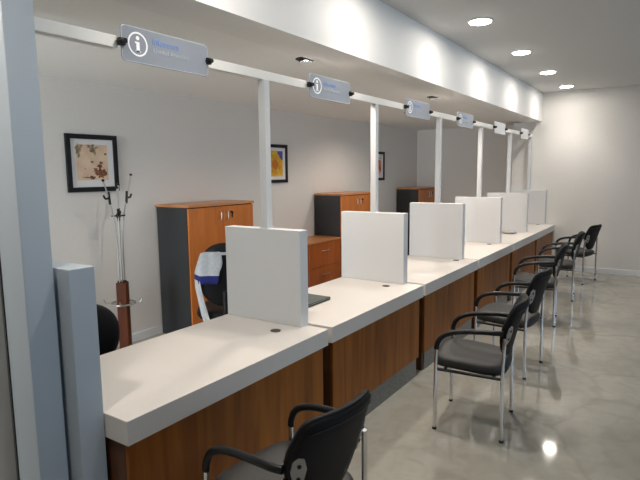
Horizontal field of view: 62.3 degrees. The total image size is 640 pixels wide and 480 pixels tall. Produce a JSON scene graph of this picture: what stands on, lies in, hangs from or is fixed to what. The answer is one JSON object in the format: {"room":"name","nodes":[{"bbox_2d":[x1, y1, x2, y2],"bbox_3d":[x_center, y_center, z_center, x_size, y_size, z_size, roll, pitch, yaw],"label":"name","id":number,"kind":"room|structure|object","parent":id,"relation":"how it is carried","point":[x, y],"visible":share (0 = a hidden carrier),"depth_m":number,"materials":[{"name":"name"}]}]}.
{"room":"public hall","nodes":[
{"label":"public hall","id":0,"kind":"room"},
{"bbox_2d":[38,74,416,333],"bbox_3d":[-1.762,-0.246,5.348,0.100,2.468,13.520,4,9,33],"label":"wall","id":1,"kind":"structure","parent":0,"point":[175,148],"depth_m":5.48,"materials":[{"name":"paint"}]},
{"bbox_2d":[64,133,119,192],"bbox_3d":[-2.041,-0.690,4.763,0.025,0.508,0.505,4,9,33],"label":"framed picture","id":2,"kind":"object","parent":1,"relation":"attached to","point":[90,159],"visible":0.96,"depth_m":4.75,"materials":[{"name":"black"}]},
{"bbox_2d":[74,144,108,179],"bbox_3d":[-2.046,-0.704,4.753,0.002,0.332,0.320,4,9,33],"label":"print","id":3,"kind":"object","parent":2,"relation":"attached to","point":[91,161],"depth_m":4.75},
{"bbox_2d":[117,325,162,346],"bbox_3d":[-1.703,0.939,5.468,0.014,0.085,13.320,4,9,33],"label":"baseboard","id":4,"kind":"structure","parent":1,"relation":"attached to","point":[156,330],"depth_m":5.38,"materials":[{"name":"white"}]},
{"bbox_2d":[271,144,287,182],"bbox_3d":[-0.582,-0.999,6.930,0.025,0.499,0.505,4,9,33],"label":"framed picture","id":5,"kind":"object","parent":1,"relation":"attached to","point":[279,153],"visible":0.75,"depth_m":6.99,"materials":[{"name":"black"}]},
{"bbox_2d":[271,151,282,175],"bbox_3d":[-0.585,-0.998,6.926,0.003,0.330,0.320,4,9,33],"label":"print","id":6,"kind":"object","parent":5,"relation":"attached to","point":[276,156],"depth_m":6.95,"materials":[{"name":"yellow paper"}]},
{"bbox_2d":[378,152,384,179],"bbox_3d":[1.013,-1.300,9.304,0.025,0.498,0.507,4,9,33],"label":"framed picture","id":7,"kind":"object","parent":1,"relation":"attached to","point":[381,155],"visible":0.58,"depth_m":9.42,"materials":[{"name":"black"}]},
{"bbox_2d":[378,157,381,174],"bbox_3d":[1.010,-1.300,9.300,0.002,0.330,0.320,4,9,33],"label":"print","id":8,"kind":"object","parent":7,"relation":"attached to","point":[379,158],"depth_m":9.38,"materials":[{"name":"red"}]},
{"bbox_2d":[33,0,521,129],"bbox_3d":[-0.869,-1.452,4.584,2.280,0.100,13.520,4,9,33],"label":"ceiling","id":9,"kind":"structure","parent":0,"point":[56,57],"depth_m":4.28,"materials":[{"name":"paint"}]},
{"bbox_2d":[295,57,313,62],"bbox_3d":[-0.101,-1.305,3.845,0.156,0.020,0.156,4,9,33],"label":"recessed light","id":10,"kind":"object","parent":9,"relation":"in","point":[300,59],"visible":0.68,"depth_m":3.83,"materials":[{"name":"silver metal"}]},
{"bbox_2d":[113,0,542,122],"bbox_3d":[0.178,-1.568,3.804,0.307,0.557,13.420,4,9,33],"label":"soffit","id":11,"kind":"structure","parent":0,"point":[370,38],"depth_m":3.87,"materials":[{"name":"white paint"}]},
{"bbox_2d":[117,270,639,479],"bbox_3d":[1.861,1.297,3.119,8.780,0.100,13.520,4,9,33],"label":"floor","id":12,"kind":"structure","parent":0,"point":[575,415],"depth_m":3.67,"materials":[{"name":"grey concrete"}]},
{"bbox_2d":[0,0,68,479],"bbox_3d":[-1.038,-0.025,1.859,0.150,2.900,0.104,4,9,33],"label":"column","id":13,"kind":"structure","parent":12,"relation":"on","point":[25,240],"depth_m":1.82,"materials":[{"name":"grey paint"}]},
{"bbox_2d":[0,292,16,479],"bbox_3d":[-1.494,0.175,2.145,0.870,2.425,0.099,4,9,33],"label":"door","id":14,"kind":"structure","parent":13,"relation":"attached to","point":[7,452],"depth_m":2.03,"materials":[{"name":"grey"}]},
{"bbox_2d":[0,257,19,479],"bbox_3d":[-1.108,0.198,1.927,0.012,2.443,0.095,4,9,33],"label":"trim","id":15,"kind":"structure","parent":13,"relation":"attached to","point":[1,280],"depth_m":1.92,"materials":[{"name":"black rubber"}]},
{"bbox_2d":[52,260,107,479],"bbox_3d":[-1.103,0.736,2.152,0.613,1.319,0.101,4,9,33],"label":"post","id":16,"kind":"object","parent":12,"relation":"on","point":[74,283],"visible":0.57,"depth_m":1.94,"materials":[{"name":"grey paint"}]},
{"bbox_2d":[96,304,119,354],"bbox_3d":[-1.426,0.793,3.084,0.610,0.975,0.612,-5,9,-32],"label":"office chair","id":17,"kind":"object","parent":12,"relation":"on","point":[108,324],"visible":0.07,"depth_m":2.91,"materials":[{"name":"black plastic"}]},
{"bbox_2d":[101,173,142,349],"bbox_3d":[-1.783,0.236,4.773,0.340,1.657,0.358,4,9,33],"label":"coat stand","id":18,"kind":"object","parent":12,"relation":"on","point":[123,302],"visible":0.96,"depth_m":4.77,"materials":[{"name":"silver metal"}]},
{"bbox_2d":[156,200,253,333],"bbox_3d":[-1.183,0.267,5.716,0.495,1.345,0.967,4,9,33],"label":"cupboard","id":19,"kind":"object","parent":12,"relation":"on","point":[186,230],"visible":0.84,"depth_m":5.34,"materials":[{"name":"brown wood"}]},
{"bbox_2d":[197,243,227,319],"bbox_3d":[-0.807,0.533,4.572,0.610,1.100,0.612,-2,7,-10],"label":"office chair","id":20,"kind":"object","parent":12,"relation":"on","point":[216,294],"visible":0.22,"depth_m":4.31,"materials":[{"name":"black plastic"}]},
{"bbox_2d":[194,252,225,321],"bbox_3d":[-0.808,0.383,4.267,0.470,0.595,0.135,0,7,8],"label":"jacket","id":21,"kind":"object","parent":20,"relation":"hanging from","point":[209,264],"visible":0.86,"depth_m":4.24,"materials":[{"name":"white fabric"}]},
{"bbox_2d":[100,314,327,479],"bbox_3d":[-0.631,0.938,2.755,0.733,0.754,1.366,4,9,33],"label":"service counter","id":22,"kind":"object","parent":12,"relation":"on","point":[229,380],"depth_m":2.48,"materials":[{"name":"white laminate"}]},
{"bbox_2d":[225,225,308,327],"bbox_3d":[-0.333,0.209,3.249,0.581,0.569,0.078,4,9,33],"label":"divider","id":23,"kind":"object","parent":22,"relation":"on","point":[267,269],"visible":0.98,"depth_m":3.19,"materials":[{"name":"white plastic"}]},
{"bbox_2d":[258,79,273,228],"bbox_3d":[-0.326,-0.502,3.148,0.068,0.868,0.059,4,9,33],"label":"post","id":24,"kind":"object","parent":23,"relation":"on","point":[263,85],"visible":1,"depth_m":3.13,"materials":[{"name":"grey metal"}]},
{"bbox_2d":[202,389,370,479],"bbox_3d":[-0.100,0.971,2.039,0.563,0.860,0.493,6,10,40],"label":"chair","id":25,"kind":"object","parent":12,"relation":"on","point":[323,447],"visible":1,"depth_m":1.85,"materials":[{"name":"plastic"}]},
{"bbox_2d":[307,235,340,287],"bbox_3d":[-0.096,0.350,7.379,0.480,0.735,0.795,4,9,33],"label":"base cabinet","id":26,"kind":"object","parent":12,"relation":"on","point":[324,266],"visible":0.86,"depth_m":7.23,"materials":[{"name":"brown wood"}]},
{"bbox_2d":[314,191,369,276],"bbox_3d":[0.391,-0.049,8.056,0.495,1.345,0.952,4,9,33],"label":"cupboard","id":27,"kind":"object","parent":12,"relation":"on","point":[329,206],"visible":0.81,"depth_m":7.66,"materials":[{"name":"brown wood"}]},
{"bbox_2d":[308,277,423,415],"bbox_3d":[0.148,0.782,3.913,0.733,0.754,1.366,4,9,33],"label":"service counter","id":28,"kind":"object","parent":12,"relation":"on","point":[372,326],"depth_m":3.69,"materials":[{"name":"white laminate"}]},
{"bbox_2d":[308,294,329,307],"bbox_3d":[-0.098,0.421,3.718,0.230,0.020,0.280,4,9,33],"label":"laptop","id":29,"kind":"object","parent":28,"relation":"on","point":[313,299],"visible":0.41,"depth_m":3.71,"materials":[{"name":"black plastic"}]},
{"bbox_2d":[308,277,423,342],"bbox_3d":[0.145,0.461,3.872,0.733,0.098,1.366,4,9,33],"label":"countertop","id":30,"kind":"structure","parent":28,"relation":"on","point":[353,304],"depth_m":3.73,"materials":[{"name":"white laminate"}]},
{"bbox_2d":[341,211,407,283],"bbox_3d":[0.446,0.052,4.407,0.581,0.569,0.078,4,9,33],"label":"divider","id":31,"kind":"object","parent":28,"relation":"on","point":[374,246],"visible":0.98,"depth_m":4.36,"materials":[{"name":"white plastic"}]},
{"bbox_2d":[370,104,379,212],"bbox_3d":[0.443,-0.659,4.313,0.068,0.868,0.059,4,9,33],"label":"post","id":32,"kind":"object","parent":31,"relation":"on","point":[374,107],"visible":0.97,"depth_m":4.29,"materials":[{"name":"grey metal"}]},
{"bbox_2d":[397,186,434,254],"bbox_3d":[1.919,-0.355,10.327,0.495,1.345,0.952,4,9,33],"label":"cupboard","id":33,"kind":"object","parent":12,"relation":"on","point":[426,194],"visible":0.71,"depth_m":9.95,"materials":[{"name":"brown wood"}]},
{"bbox_2d":[407,255,477,369],"bbox_3d":[0.927,0.626,5.072,0.733,0.754,1.366,4,9,33],"label":"service counter","id":34,"kind":"object","parent":12,"relation":"on","point":[448,284],"depth_m":4.78,"materials":[{"name":"white laminate"}]},
{"bbox_2d":[409,202,465,259],"bbox_3d":[1.225,-0.104,5.566,0.581,0.569,0.078,4,9,33],"label":"divider","id":35,"kind":"object","parent":34,"relation":"on","point":[437,230],"visible":0.99,"depth_m":5.52,"materials":[{"name":"white plastic"}]},
{"bbox_2d":[434,118,441,202],"bbox_3d":[1.223,-0.816,5.472,0.068,0.868,0.059,4,9,33],"label":"post","id":36,"kind":"object","parent":35,"relation":"on","point":[438,151],"visible":1,"depth_m":5.45,"materials":[{"name":"grey metal"}]},
{"bbox_2d":[34,16,532,137],"bbox_3d":[1.187,-1.266,5.368,0.052,0.051,8.425,4,9,33],"label":"rail","id":37,"kind":"object","parent":36,"relation":"on","point":[45,27],"visible":0.68,"depth_m":2.84,"materials":[{"name":"white metal"}]},
{"bbox_2d":[116,24,213,76],"bbox_3d":[-0.701,-0.875,2.466,0.044,0.154,0.543,4,9,33],"label":"hanging sign","id":38,"kind":"object","parent":37,"relation":"hanging from","point":[138,45],"visible":1,"depth_m":2.44,"materials":[{"name":"grey plastic"}]},
{"bbox_2d":[307,73,353,103],"bbox_3d":[0.083,-1.032,3.631,0.044,0.154,0.548,4,9,33],"label":"hanging sign","id":39,"kind":"object","parent":37,"relation":"hanging from","point":[320,87],"visible":1,"depth_m":3.61,"materials":[{"name":"grey plastic"}]},
{"bbox_2d":[404,98,432,119],"bbox_3d":[0.912,-1.198,4.864,0.044,0.154,0.583,4,9,33],"label":"hanging sign","id":40,"kind":"object","parent":37,"relation":"hanging from","point":[413,108],"visible":1,"depth_m":4.85,"materials":[{"name":"grey plastic"}]},
{"bbox_2d":[456,112,475,128],"bbox_3d":[1.649,-1.346,5.961,0.044,0.154,0.568,4,9,33],"label":"hanging sign","id":41,"kind":"object","parent":37,"relation":"hanging from","point":[463,119],"visible":1,"depth_m":5.94,"materials":[{"name":"grey plastic"}]},
{"bbox_2d":[493,121,507,134],"bbox_3d":[2.432,-1.503,7.123,0.044,0.154,0.568,4,9,33],"label":"hanging sign","id":42,"kind":"object","parent":37,"relation":"hanging from","point":[499,128],"visible":1,"depth_m":7.11,"materials":[{"name":"grey plastic"}]},
{"bbox_2d":[520,128,530,139],"bbox_3d":[3.214,-1.660,8.286,0.044,0.154,0.538,4,9,33],"label":"hanging sign","id":43,"kind":"object","parent":37,"relation":"hanging from","point":[524,133],"visible":1,"depth_m":8.28,"materials":[{"name":"grey plastic"}]},
{"bbox_2d":[407,255,477,295],"bbox_3d":[0.924,0.304,5.031,0.733,0.098,1.366,4,9,33],"label":"countertop","id":44,"kind":"structure","parent":34,"relation":"on","point":[434,273],"depth_m":4.90,"materials":[{"name":"white laminate"}]},
{"bbox_2d":[432,294,529,443],"bbox_3d":[1.055,0.776,3.466,0.563,0.860,0.493,3,8,27],"label":"chair","id":45,"kind":"object","parent":12,"relation":"on","point":[491,360],"visible":1,"depth_m":3.33,"materials":[{"name":"black plastic"}]},
{"bbox_2d":[464,241,512,327],"bbox_3d":[1.707,0.469,6.230,0.733,0.754,1.366,4,9,33],"label":"service counter","id":46,"kind":"object","parent":12,"relation":"on","point":[493,259],"depth_m":5.98,"materials":[{"name":"white laminate"}]},
{"bbox_2d":[455,197,502,243],"bbox_3d":[2.005,-0.260,6.725,0.581,0.569,0.078,4,9,33],"label":"divider","id":47,"kind":"object","parent":46,"relation":"on","point":[483,215],"visible":0.76,"depth_m":6.65,"materials":[{"name":"white plastic"}]},
{"bbox_2d":[477,127,482,196],"bbox_3d":[2.002,-0.972,6.630,0.068,0.868,0.059,4,9,33],"label":"post","id":48,"kind":"object","parent":47,"relation":"on","point":[480,129],"visible":0.98,"depth_m":6.61,"materials":[{"name":"grey metal"}]},
{"bbox_2d":[464,241,512,268],"bbox_3d":[1.704,0.148,6.189,0.733,0.098,1.366,4,9,33],"label":"countertop","id":49,"kind":"structure","parent":46,"relation":"on","point":[485,254],"depth_m":6.04,"materials":[{"name":"white laminate"}]},
{"bbox_2d":[473,267,552,379],"bbox_3d":[1.627,0.645,4.447,0.563,0.860,0.493,5,9,37],"label":"chair","id":50,"kind":"object","parent":12,"relation":"on","point":[536,288],"visible":0.87,"depth_m":4.30,"materials":[{"name":"black plastic"}]},
{"bbox_2d":[501,232,537,300],"bbox_3d":[2.486,0.315,7.389,0.733,0.750,1.366,4,9,33],"label":"service counter","id":51,"kind":"object","parent":12,"relation":"on","point":[523,243],"depth_m":7.13,"materials":[{"name":"white laminate"}]},
{"bbox_2d":[487,193,528,231],"bbox_3d":[2.784,-0.416,7.883,0.581,0.569,0.078,4,9,33],"label":"divider","id":52,"kind":"object","parent":51,"relation":"on","point":[515,205],"visible":0.71,"depth_m":7.79,"materials":[{"name":"white plastic"}]},
{"bbox_2d":[505,133,511,192],"bbox_3d":[2.781,-1.128,7.789,0.068,0.868,0.059,4,9,33],"label":"post","id":53,"kind":"object","parent":52,"relation":"on","point":[509,150],"visible":1,"depth_m":7.77,"materials":[{"name":"grey metal"}]},
{"bbox_2d":[502,230,516,233],"bbox_3d":[2.723,-0.116,7.624,0.210,0.041,0.210,4,9,33],"label":"dish","id":54,"kind":"object","parent":51,"relation":"on","point":[503,231],"visible":0.98,"depth_m":7.55,"materials":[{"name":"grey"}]},
{"bbox_2d":[501,232,537,250],"bbox_3d":[2.483,-0.008,7.348,0.733,0.098,1.366,4,9,33],"label":"countertop","id":55,"kind":"structure","parent":51,"relation":"on","point":[519,239],"depth_m":7.15,"materials":[{"name":"white laminate"}]},
{"bbox_2d":[512,243,568,326],"bbox_3d":[2.419,0.459,5.839,0.563,0.860,0.493,3,8,26],"label":"chair","id":56,"kind":"object","parent":12,"relation":"on","point":[520,276],"visible":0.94,"depth_m":5.68,"materials":[{"name":"black plastic"}]},
{"bbox_2d":[527,224,554,273],"bbox_3d":[3.239,0.162,8.507,0.733,0.754,1.269,4,9,33],"label":"service counter","id":57,"kind":"object","parent":12,"relation":"on","point":[544,237],"depth_m":8.23,"materials":[{"name":"white laminate"}]},
{"bbox_2d":[510,190,546,223],"bbox_3d":[3.509,-0.562,8.962,0.581,0.569,0.078,4,9,33],"label":"divider","id":58,"kind":"object","parent":57,"relation":"on","point":[537,198],"visible":0.6,"depth_m":8.85,"materials":[{"name":"white plastic"}]},
{"bbox_2d":[527,137,531,189],"bbox_3d":[3.507,-1.274,8.868,0.068,0.868,0.059,4,9,33],"label":"post","id":59,"kind":"object","parent":58,"relation":"on","point":[530,139],"visible":1,"depth_m":8.85,"materials":[{"name":"grey metal"}]},
{"bbox_2d":[527,224,554,238],"bbox_3d":[3.235,-0.159,8.466,0.733,0.098,1.269,4,9,33],"label":"countertop","id":60,"kind":"structure","parent":57,"relation":"on","point":[542,229],"depth_m":8.33,"materials":[{"name":"white laminate"}]},
{"bbox_2d":[536,231,585,301],"bbox_3d":[3.131,0.314,6.916,0.563,0.860,0.493,3,8,27],"label":"chair","id":61,"kind":"object","parent":12,"relation":"on","point":[567,265],"visible":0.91,"depth_m":6.72,"materials":[{"name":"black plastic"}]},
{"bbox_2d":[554,224,601,284],"bbox_3d":[3.845,0.183,7.880,0.493,0.860,0.563,-7,10,-42],"label":"chair","id":62,"kind":"object","parent":12,"relation":"on","point":[591,236],"visible":0.83,"depth_m":7.67,"materials":[{"name":"black plastic"}]},
{"bbox_2d":[417,125,513,202],"bbox_3d":[2.908,-0.922,10.253,2.180,2.468,0.100,4,9,33],"label":"wall","id":63,"kind":"structure","parent":0,"point":[459,156],"depth_m":10.22,"materials":[{"name":"paint"}]},
{"bbox_2d":[380,0,639,92],"bbox_3d":[2.710,-1.561,1.750,6.213,0.100,12.840,4,9,33],"label":"ceiling","id":64,"kind":"structure","parent":0,"point":[590,44],"depth_m":4.94,"materials":[{"name":"paint"}]},
{"bbox_2d":[467,17,492,25],"bbox_3d":[1.349,-1.833,4.460,0.212,0.020,0.212,4,9,33],"label":"recessed light","id":65,"kind":"object","parent":64,"relation":"in","point":[477,21],"visible":1,"depth_m":4.42,"materials":[{"name":"white"}]},
{"bbox_2d":[511,50,531,54],"bbox_3d":[2.145,-1.993,5.643,0.212,0.020,0.212,4,9,33],"label":"recessed light","id":66,"kind":"object","parent":64,"relation":"in","point":[518,52],"visible":1,"depth_m":5.59,"materials":[{"name":"white"}]},
{"bbox_2d":[539,70,556,73],"bbox_3d":[2.930,-2.150,6.810,0.212,0.020,0.212,4,9,33],"label":"recessed light","id":67,"kind":"object","parent":64,"relation":"in","point":[550,71],"visible":1,"depth_m":6.75,"materials":[{"name":"white"}]},
{"bbox_2d":[559,85,573,87],"bbox_3d":[3.712,-2.307,7.973,0.212,0.020,0.212,4,9,33],"label":"recessed light","id":68,"kind":"object","parent":64,"relation":"in","point":[563,86],"visible":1,"depth_m":7.91,"materials":[{"name":"white"}]},
{"bbox_2d":[511,85,639,270],"bbox_3d":[6.242,-0.827,7.550,6.640,2.900,0.680,4,9,33],"label":"wall","id":69,"kind":"structure","parent":0,"point":[586,142],"depth_m":8.41,"materials":[{"name":"paint"}]},
{"bbox_2d":[575,266,639,276],"bbox_3d":[6.330,0.627,7.266,5.800,0.085,0.014,4,9,33],"label":"baseboard","id":70,"kind":"structure","parent":69,"relation":"attached to","point":[577,268],"depth_m":8.41,"materials":[{"name":"white"}]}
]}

